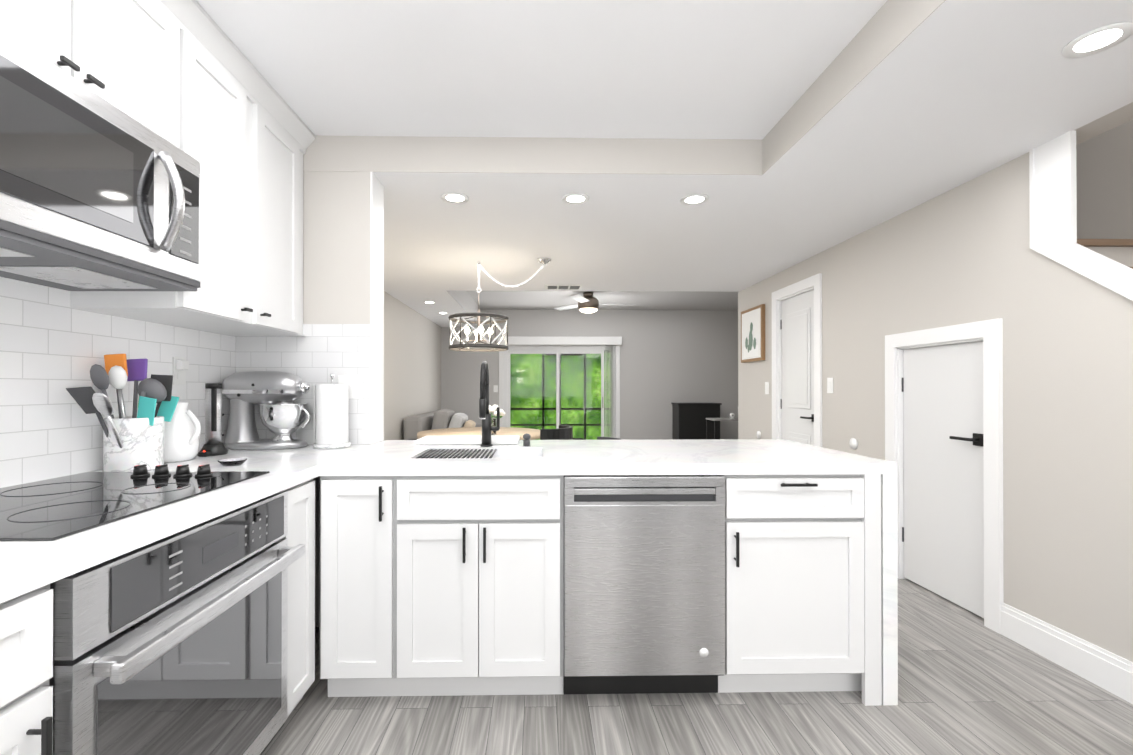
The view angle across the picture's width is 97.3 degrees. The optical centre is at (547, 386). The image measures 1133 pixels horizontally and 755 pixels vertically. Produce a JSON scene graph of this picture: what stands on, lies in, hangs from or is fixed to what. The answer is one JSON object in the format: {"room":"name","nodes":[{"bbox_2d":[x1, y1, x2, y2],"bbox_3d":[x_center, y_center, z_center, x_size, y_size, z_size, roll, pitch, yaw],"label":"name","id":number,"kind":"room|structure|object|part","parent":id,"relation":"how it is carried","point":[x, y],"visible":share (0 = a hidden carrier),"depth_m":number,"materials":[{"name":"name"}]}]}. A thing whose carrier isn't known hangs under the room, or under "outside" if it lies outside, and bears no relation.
{"room":"kitchen","nodes":[
{"label":"kitchen","id":0,"kind":"room"},
{"bbox_2d":[0,0,231,291],"bbox_3d":[-1.296,-0.562,1.235,0.491,0.477,0.760,0,0,-1],"label":"upper cabinet","id":1,"kind":"object","parent":0,"relation":"attached to","point":[152,152],"depth_m":1.28,"materials":[{"name":"white wood"}]},
{"bbox_2d":[0,29,199,290],"bbox_3d":[-1.296,-0.520,1.235,0.491,0.422,0.760,0,0,-1],"label":"microwave","id":2,"kind":"object","parent":1,"relation":"attached to","point":[92,198],"depth_m":1.23,"materials":[{"name":"silver metal"}]},
{"bbox_2d":[60,0,183,99],"bbox_3d":[-1.364,-1.001,1.237,0.356,0.533,0.767,0,0,-1],"label":"upper cabinet","id":3,"kind":"object","parent":0,"relation":"attached to","point":[151,32],"depth_m":1.49,"materials":[{"name":"white wood"}]},
{"bbox_2d":[71,0,259,327],"bbox_3d":[-1.374,-0.761,1.818,0.356,1.008,0.398,0,0,-1],"label":"upper cabinet","id":4,"kind":"object","parent":0,"relation":"attached to","point":[219,83],"depth_m":1.86,"materials":[{"name":"white wood"}]},
{"bbox_2d":[303,171,383,626],"bbox_3d":[-1.228,0.056,2.594,0.685,2.300,0.188,0,0,-1],"label":"wall","id":5,"kind":"structure","parent":0,"point":[343,247],"depth_m":2.51,"materials":[{"name":"grey paint"}]},
{"bbox_2d":[190,80,311,335],"bbox_3d":[-1.382,-0.760,2.259,0.356,1.008,0.483,0,0,-1],"label":"upper cabinet","id":6,"kind":"object","parent":5,"relation":"attached to","point":[282,142],"depth_m":2.24,"materials":[{"name":"white wood"}]},
{"bbox_2d":[236,324,369,444],"bbox_3d":[-1.231,-0.012,2.498,0.675,0.605,0.001,0,0,-1],"label":"tile backsplash","id":7,"kind":"structure","parent":5,"relation":"attached to","point":[317,354],"depth_m":2.50,"materials":[{"name":"white tile"}]},
{"bbox_2d":[384,291,440,439],"bbox_3d":[-1.913,-0.133,5.758,0.150,2.700,6.170,0,0,-1],"label":"wall","id":8,"kind":"structure","parent":0,"point":[412,362],"depth_m":6.58,"materials":[{"name":"grey paint"}]},
{"bbox_2d":[196,0,886,139],"bbox_3d":[-0.246,-1.387,0.402,2.770,0.230,4.250,0,0,-1],"label":"ceiling","id":9,"kind":"structure","parent":0,"point":[699,69],"depth_m":1.94,"materials":[{"name":"white paint"}]},
{"bbox_2d":[441,310,737,439],"bbox_3d":[1.105,-0.146,8.973,6.300,2.750,0.150,0,0,-1],"label":"wall","id":10,"kind":"structure","parent":0,"point":[668,358],"depth_m":8.91,"materials":[{"name":"grey paint"}]},
{"bbox_2d":[497,336,621,439],"bbox_3d":[0.211,0.174,8.866,2.190,2.110,0.230,0,0,-1],"label":"sliding glass door","id":11,"kind":"structure","parent":10,"relation":"in","point":[550,382],"depth_m":8.92,"materials":[{"name":"white"}]},
{"bbox_2d":[468,291,737,309],"bbox_3d":[1.535,-1.427,7.310,5.400,0.100,3.400,0,0,-1],"label":"ceiling","id":12,"kind":"structure","parent":0,"point":[639,300],"depth_m":7.94,"materials":[{"name":"grey paint"}]},
{"bbox_2d":[554,292,633,312],"bbox_3d":[0.702,-1.229,7.251,1.192,0.294,1.265,0,0,-1],"label":"ceiling fan","id":13,"kind":"object","parent":12,"relation":"hanging from","point":[588,302],"visible":1,"depth_m":7.20,"materials":[{"name":"silver metal"}]},
{"bbox_2d":[262,578,1132,754],"bbox_3d":[0.601,1.260,3.633,7.600,0.100,10.700,0,0,-1],"label":"floor","id":14,"kind":"structure","parent":0,"point":[969,683],"depth_m":1.81,"materials":[{"name":"grey wood"}]},
{"bbox_2d":[0,564,79,754],"bbox_3d":[-1.182,0.762,0.548,0.696,0.872,0.607,0,0,-1],"label":"base cabinet","id":15,"kind":"object","parent":14,"relation":"on","point":[31,615],"depth_m":0.81,"materials":[{"name":"white wood"}]},
{"bbox_2d":[60,500,291,754],"bbox_3d":[-1.186,0.790,1.227,0.711,0.822,0.750,0,0,-1],"label":"base cabinet","id":16,"kind":"object","parent":14,"relation":"on","point":[182,644],"depth_m":1.13,"materials":[{"name":"white metal"}]},
{"bbox_2d":[50,491,304,754],"bbox_3d":[-0.830,0.711,1.234,0.133,0.751,0.740,0,0,-1],"label":"oven","id":17,"kind":"object","parent":16,"relation":"in","point":[175,642],"depth_m":1.12,"materials":[{"name":"silver metal"}]},
{"bbox_2d":[268,472,335,710],"bbox_3d":[-1.165,0.767,1.730,0.771,0.872,0.255,0,0,-1],"label":"base cabinet","id":18,"kind":"object","parent":14,"relation":"on","point":[301,493],"depth_m":1.78,"materials":[{"name":"white wood"}]},
{"bbox_2d":[332,472,415,696],"bbox_3d":[-0.695,0.768,2.133,0.374,0.872,0.695,0,0,-1],"label":"base cabinet","id":19,"kind":"object","parent":14,"relation":"on","point":[374,513],"depth_m":1.85,"materials":[{"name":"white wood"}]},
{"bbox_2d":[0,445,371,591],"bbox_3d":[-1.174,0.304,0.424,0.706,0.043,4.140,0,0,-1],"label":"countertop","id":20,"kind":"structure","parent":19,"relation":"on","point":[21,561],"depth_m":1.08,"materials":[{"name":"white stone"}]},
{"bbox_2d":[66,354,179,471],"bbox_3d":[-1.435,0.086,1.700,0.190,0.401,0.276,0,0,-1],"label":"utensil crock","id":21,"kind":"object","parent":20,"relation":"on","point":[132,441],"visible":0.98,"depth_m":1.69,"materials":[{"name":"stone"}]},
{"bbox_2d":[0,460,271,539],"bbox_3d":[-1.215,0.266,1.283,0.593,0.040,0.740,0,0,-1],"label":"cooktop","id":22,"kind":"object","parent":20,"relation":"in","point":[50,509],"depth_m":1.30,"materials":[{"name":"black glass"}]},
{"bbox_2d":[164,402,200,461],"bbox_3d":[-1.444,0.175,1.950,0.197,0.225,0.164,0,0,-1],"label":"ceramic jug","id":23,"kind":"object","parent":20,"relation":"on","point":[182,430],"visible":0.65,"depth_m":1.91,"materials":[{"name":"white ceramic"}]},
{"bbox_2d":[197,383,227,456],"bbox_3d":[-1.422,0.137,2.109,0.104,0.302,0.127,0,0,-1],"label":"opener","id":24,"kind":"object","parent":20,"relation":"on","point":[213,445],"visible":0.98,"depth_m":2.09,"materials":[{"name":"black"}]},
{"bbox_2d":[217,458,247,465],"bbox_3d":[-1.152,0.277,1.819,0.096,0.020,0.096,0,0,-1],"label":"glass dish","id":25,"kind":"object","parent":20,"relation":"on","point":[232,462],"visible":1,"depth_m":1.80,"materials":[{"name":"white"}]},
{"bbox_2d":[222,371,309,449],"bbox_3d":[-1.343,0.107,2.377,0.445,0.363,0.224,0,0,-1],"label":"stand mixer","id":26,"kind":"object","parent":20,"relation":"on","point":[273,395],"visible":0.94,"depth_m":2.32,"materials":[{"name":"silver metal"}]},
{"bbox_2d":[313,374,350,448],"bbox_3d":[-1.035,0.113,2.392,0.166,0.352,0.166,0,0,-1],"label":"paper towel holder","id":27,"kind":"object","parent":20,"relation":"on","point":[331,415],"visible":1,"depth_m":2.33,"materials":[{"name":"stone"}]},
{"bbox_2d":[404,408,481,439],"bbox_3d":[-1.375,0.752,7.250,0.900,0.901,2.100,0,0,-1],"label":"sofa","id":28,"kind":"object","parent":14,"relation":"on","point":[414,425],"visible":0.27,"depth_m":6.43,"materials":[{"name":"grey fabric"}]},
{"bbox_2d":[417,427,539,439],"bbox_3d":[-0.664,0.834,5.012,1.260,0.759,1.260,0,0,-1],"label":"dining table","id":29,"kind":"object","parent":14,"relation":"on","point":[533,433],"visible":0.23,"depth_m":4.94,"materials":[{"name":"brown wood"}]},
{"bbox_2d":[489,405,504,434],"bbox_3d":[-0.509,0.310,4.625,0.226,0.284,0.210,0,0,-1],"label":"vase","id":30,"kind":"object","parent":29,"relation":"on","point":[493,408],"visible":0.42,"depth_m":4.62,"materials":[{"name":"clear glass"}]},
{"bbox_2d":[416,448,567,695],"bbox_3d":[-0.297,0.768,2.167,0.690,0.872,0.643,0,0,-1],"label":"base cabinet","id":31,"kind":"object","parent":14,"relation":"on","point":[492,547],"depth_m":1.86,"materials":[{"name":"white wood"}]},
{"bbox_2d":[540,425,572,439],"bbox_3d":[-0.048,0.769,4.093,0.549,0.880,0.549,0,0,-1],"label":"chair","id":32,"kind":"object","parent":14,"relation":"on","point":[563,432],"visible":0.06,"depth_m":3.88,"materials":[{"name":"black"}]},
{"bbox_2d":[597,437,624,439],"bbox_3d":[0.322,0.790,3.499,0.446,0.835,0.450,0,0,-1],"label":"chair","id":33,"kind":"object","parent":14,"relation":"on","point":[605,438],"visible":0.06,"depth_m":3.66,"materials":[{"name":"grey"}]},
{"bbox_2d":[560,448,747,693],"bbox_3d":[0.354,0.768,2.178,0.741,0.872,0.643,0,0,-1],"label":"base cabinet","id":34,"kind":"object","parent":14,"relation":"on","point":[658,537],"depth_m":1.86,"materials":[{"name":"white metal"}]},
{"bbox_2d":[320,440,543,471],"bbox_3d":[-0.440,0.311,2.290,0.830,0.043,0.875,0,0,-1],"label":"countertop","id":35,"kind":"structure","parent":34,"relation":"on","point":[381,457],"depth_m":1.95,"materials":[{"name":"white stone"}]},
{"bbox_2d":[416,435,519,444],"bbox_3d":[-0.406,0.278,2.601,0.510,0.024,0.235,0,0,-1],"label":"cutting board","id":36,"kind":"object","parent":35,"relation":"on","point":[470,440],"visible":1,"depth_m":2.49,"materials":[{"name":"white"}]},
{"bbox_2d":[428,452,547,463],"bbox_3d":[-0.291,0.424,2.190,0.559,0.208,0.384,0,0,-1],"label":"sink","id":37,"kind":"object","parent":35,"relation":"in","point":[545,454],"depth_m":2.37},
{"bbox_2d":[479,361,499,447],"bbox_3d":[-0.281,0.084,2.363,0.094,0.412,0.216,0,0,-1],"label":"faucet","id":38,"kind":"object","parent":35,"relation":"on","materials":[{"name":"black metal"}]},
{"bbox_2d":[563,475,724,693],"bbox_3d":[0.363,0.763,1.906,0.606,0.858,0.099,0,0,-1],"label":"dishwasher","id":39,"kind":"object","parent":34,"relation":"in","point":[644,555],"depth_m":1.86,"materials":[{"name":"silver metal"}]},
{"bbox_2d":[671,403,721,439],"bbox_3d":[2.585,0.754,8.684,0.750,0.943,0.445,0,0,-1],"label":"tv cabinet","id":40,"kind":"object","parent":14,"relation":"on","point":[688,420],"visible":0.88,"depth_m":8.48,"materials":[{"name":"black wood"}]},
{"bbox_2d":[706,418,737,438],"bbox_3d":[3.048,0.847,7.419,1.270,0.748,0.380,0,0,-1],"label":"console table","id":41,"kind":"object","parent":14,"relation":"on","point":[721,419],"visible":0.35,"depth_m":7.24,"materials":[{"name":"grey wood"}]},
{"bbox_2d":[692,448,887,705],"bbox_3d":[0.960,0.768,2.189,0.591,0.872,0.643,0,0,-1],"label":"base cabinet","id":42,"kind":"object","parent":14,"relation":"on","point":[818,525],"depth_m":1.88,"materials":[{"name":"white wood"}]},
{"bbox_2d":[1077,239,1132,268],"bbox_3d":[2.791,0.254,2.026,1.098,1.900,3.800,0,0,-1],"label":"stair steps","id":43,"kind":"structure","parent":14,"relation":"on","point":[1120,251],"depth_m":2.37,"materials":[{"name":"grey"}]},
{"bbox_2d":[373,0,1132,326],"bbox_3d":[0.152,-1.285,3.584,4.100,0.410,10.600,0,0,-1],"label":"ceiling","id":44,"kind":"structure","parent":0,"point":[946,96],"depth_m":2.69,"materials":[{"name":"white paint"}]},
{"bbox_2d":[441,192,468,203],"bbox_3d":[-0.530,-1.079,2.851,0.156,0.005,0.156,0,0,-1],"label":"recessed light","id":45,"kind":"object","parent":44,"relation":"in","point":[454,197],"visible":1,"depth_m":2.84,"materials":[{"name":"white plastic"}]},
{"bbox_2d":[448,257,551,351],"bbox_3d":[-0.406,-0.698,4.272,0.881,0.758,0.512,0,0,-1],"label":"chandelier","id":46,"kind":"object","parent":44,"relation":"hanging from","point":[478,331],"visible":1,"depth_m":4.22,"materials":[{"name":"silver metal"}]},
{"bbox_2d":[545,285,582,289],"bbox_3d":[0.170,-1.069,5.354,0.400,0.009,0.220,0,0,-1],"label":"ceiling vent","id":47,"kind":"object","parent":44,"relation":"in","point":[566,287],"visible":1,"depth_m":5.34,"materials":[{"name":"white metal"}]},
{"bbox_2d":[562,193,588,203],"bbox_3d":[0.161,-1.079,2.863,0.156,0.005,0.156,0,0,-1],"label":"recessed light","id":48,"kind":"object","parent":44,"relation":"in","point":[576,198],"visible":1,"depth_m":2.86,"materials":[{"name":"white plastic"}]},
{"bbox_2d":[303,0,945,320],"bbox_3d":[-0.253,-1.235,3.576,2.670,0.310,10.600,0,0,-1],"label":"beam","id":49,"kind":"structure","parent":44,"relation":"attached to","point":[887,29],"depth_m":2.52,"materials":[{"name":"white paint"}]},
{"bbox_2d":[681,194,708,204],"bbox_3d":[0.848,-1.079,2.876,0.156,0.005,0.156,0,0,-1],"label":"recessed light","id":50,"kind":"object","parent":44,"relation":"in","point":[695,199],"visible":1,"depth_m":2.87,"materials":[{"name":"white plastic"}]},
{"bbox_2d":[1062,22,1132,57],"bbox_3d":[1.724,-1.084,1.561,0.156,0.005,0.156,0,0,-1],"label":"recessed light","id":51,"kind":"object","parent":44,"relation":"in","point":[1098,40],"visible":1,"depth_m":1.56,"materials":[{"name":"white plastic"}]},
{"bbox_2d":[738,102,1132,661],"bbox_3d":[2.856,-1.346,2.003,1.250,5.100,7.540,0,0,-1],"label":"wall","id":52,"kind":"structure","parent":0,"point":[963,253],"depth_m":2.37,"materials":[{"name":"grey paint"}]},
{"bbox_2d":[741,304,764,362],"bbox_3d":[2.152,-0.544,5.238,0.039,0.560,0.520,0,0,-1],"label":"framed art","id":53,"kind":"object","parent":52,"relation":"attached to","point":[753,334],"visible":1,"depth_m":5.17,"materials":[{"name":"white paper"}]},
{"bbox_2d":[765,382,768,393],"bbox_3d":[2.172,0.015,4.936,0.010,0.120,0.075,0,0,-1],"label":"light switch","id":54,"kind":"object","parent":52,"relation":"attached to","point":[766,387],"visible":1,"depth_m":4.93,"materials":[{"name":"white plastic"}]},
{"bbox_2d":[780,290,813,445],"bbox_3d":[2.206,0.196,4.396,0.094,2.009,0.632,0,0,-1],"label":"hall door","id":55,"kind":"structure","parent":52,"relation":"in","point":[797,328],"depth_m":4.38,"materials":[{"name":"white wood"}]},
{"bbox_2d":[827,378,832,392],"bbox_3d":[2.192,-0.009,3.866,0.010,0.120,0.075,0,0,-1],"label":"light switch","id":56,"kind":"object","parent":52,"relation":"attached to","point":[829,385],"visible":1,"depth_m":3.86,"materials":[{"name":"white plastic"}]},
{"bbox_2d":[849,438,857,448],"bbox_3d":[2.196,0.410,3.575,0.012,0.080,0.080,0,0,-1],"label":"sensor","id":57,"kind":"object","parent":52,"relation":"attached to","point":[853,443],"visible":0.94,"depth_m":3.57,"materials":[{"name":"white plastic"}]},
{"bbox_2d":[772,273,1003,633],"bbox_3d":[2.267,0.150,3.617,0.170,2.120,2.370,0,0,-1],"label":"door frame","id":58,"kind":"structure","parent":52,"relation":"attached to","point":[989,333],"depth_m":2.83,"materials":[{"name":"white wood"}]},
{"bbox_2d":[902,341,983,617],"bbox_3d":[2.235,0.480,2.830,0.094,1.429,0.622,0,0,-1],"label":"closet door","id":59,"kind":"structure","parent":52,"relation":"in","point":[943,527],"depth_m":2.81,"materials":[{"name":"white wood"}]},
{"bbox_2d":[1000,603,1132,703],"bbox_3d":[2.236,1.125,1.270,0.016,0.152,2.315,0,0,-1],"label":"baseboard","id":60,"kind":"structure","parent":52,"relation":"attached to","point":[1111,672],"depth_m":2.08,"materials":[{"name":"white wood"}]},
{"bbox_2d":[1029,131,1132,300],"bbox_3d":[2.241,-0.030,1.222,0.032,2.118,2.110,0,0,-1],"label":"trim","id":61,"kind":"structure","parent":52,"relation":"attached to","point":[1053,199],"depth_m":2.14,"materials":[{"name":"white wood"}]},
{"bbox_3d":[-1.607,-0.152,0.463,0.150,2.700,4.430,0,0,-1],"label":"wall","id":62,"kind":"structure","parent":0,"visible":0},
{"bbox_2d":[0,277,235,487],"bbox_3d":[-1.525,-0.044,0.424,0.001,0.655,4.150,0,0,-1],"label":"tile backsplash","id":63,"kind":"structure","parent":62,"relation":"attached to","point":[54,345],"depth_m":1.60,"materials":[{"name":"white tile"}]},
{"bbox_2d":[173,357,188,384],"bbox_3d":[-1.538,-0.066,2.099,0.034,0.115,0.072,0,0,-1],"label":"electrical outlet","id":64,"kind":"object","parent":63,"relation":"attached to","point":[179,377],"depth_m":2.08,"materials":[{"name":"white plastic"}]},
{"bbox_3d":[-1.535,-0.091,2.094,0.028,0.040,0.040,0,0,-1],"label":"electrical outlet with charger","id":65,"kind":"part","parent":64,"relation":"part of","materials":[{"name":"white plastic"}]},
{"label":"outside","id":66,"kind":"structure","parent":0,"visible":0},
{"bbox_2d":[604,353,608,436],"bbox_3d":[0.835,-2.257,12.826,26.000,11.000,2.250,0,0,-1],"label":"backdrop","id":67,"kind":"structure","parent":66,"point":[607,393],"depth_m":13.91,"materials":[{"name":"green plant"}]}
]}

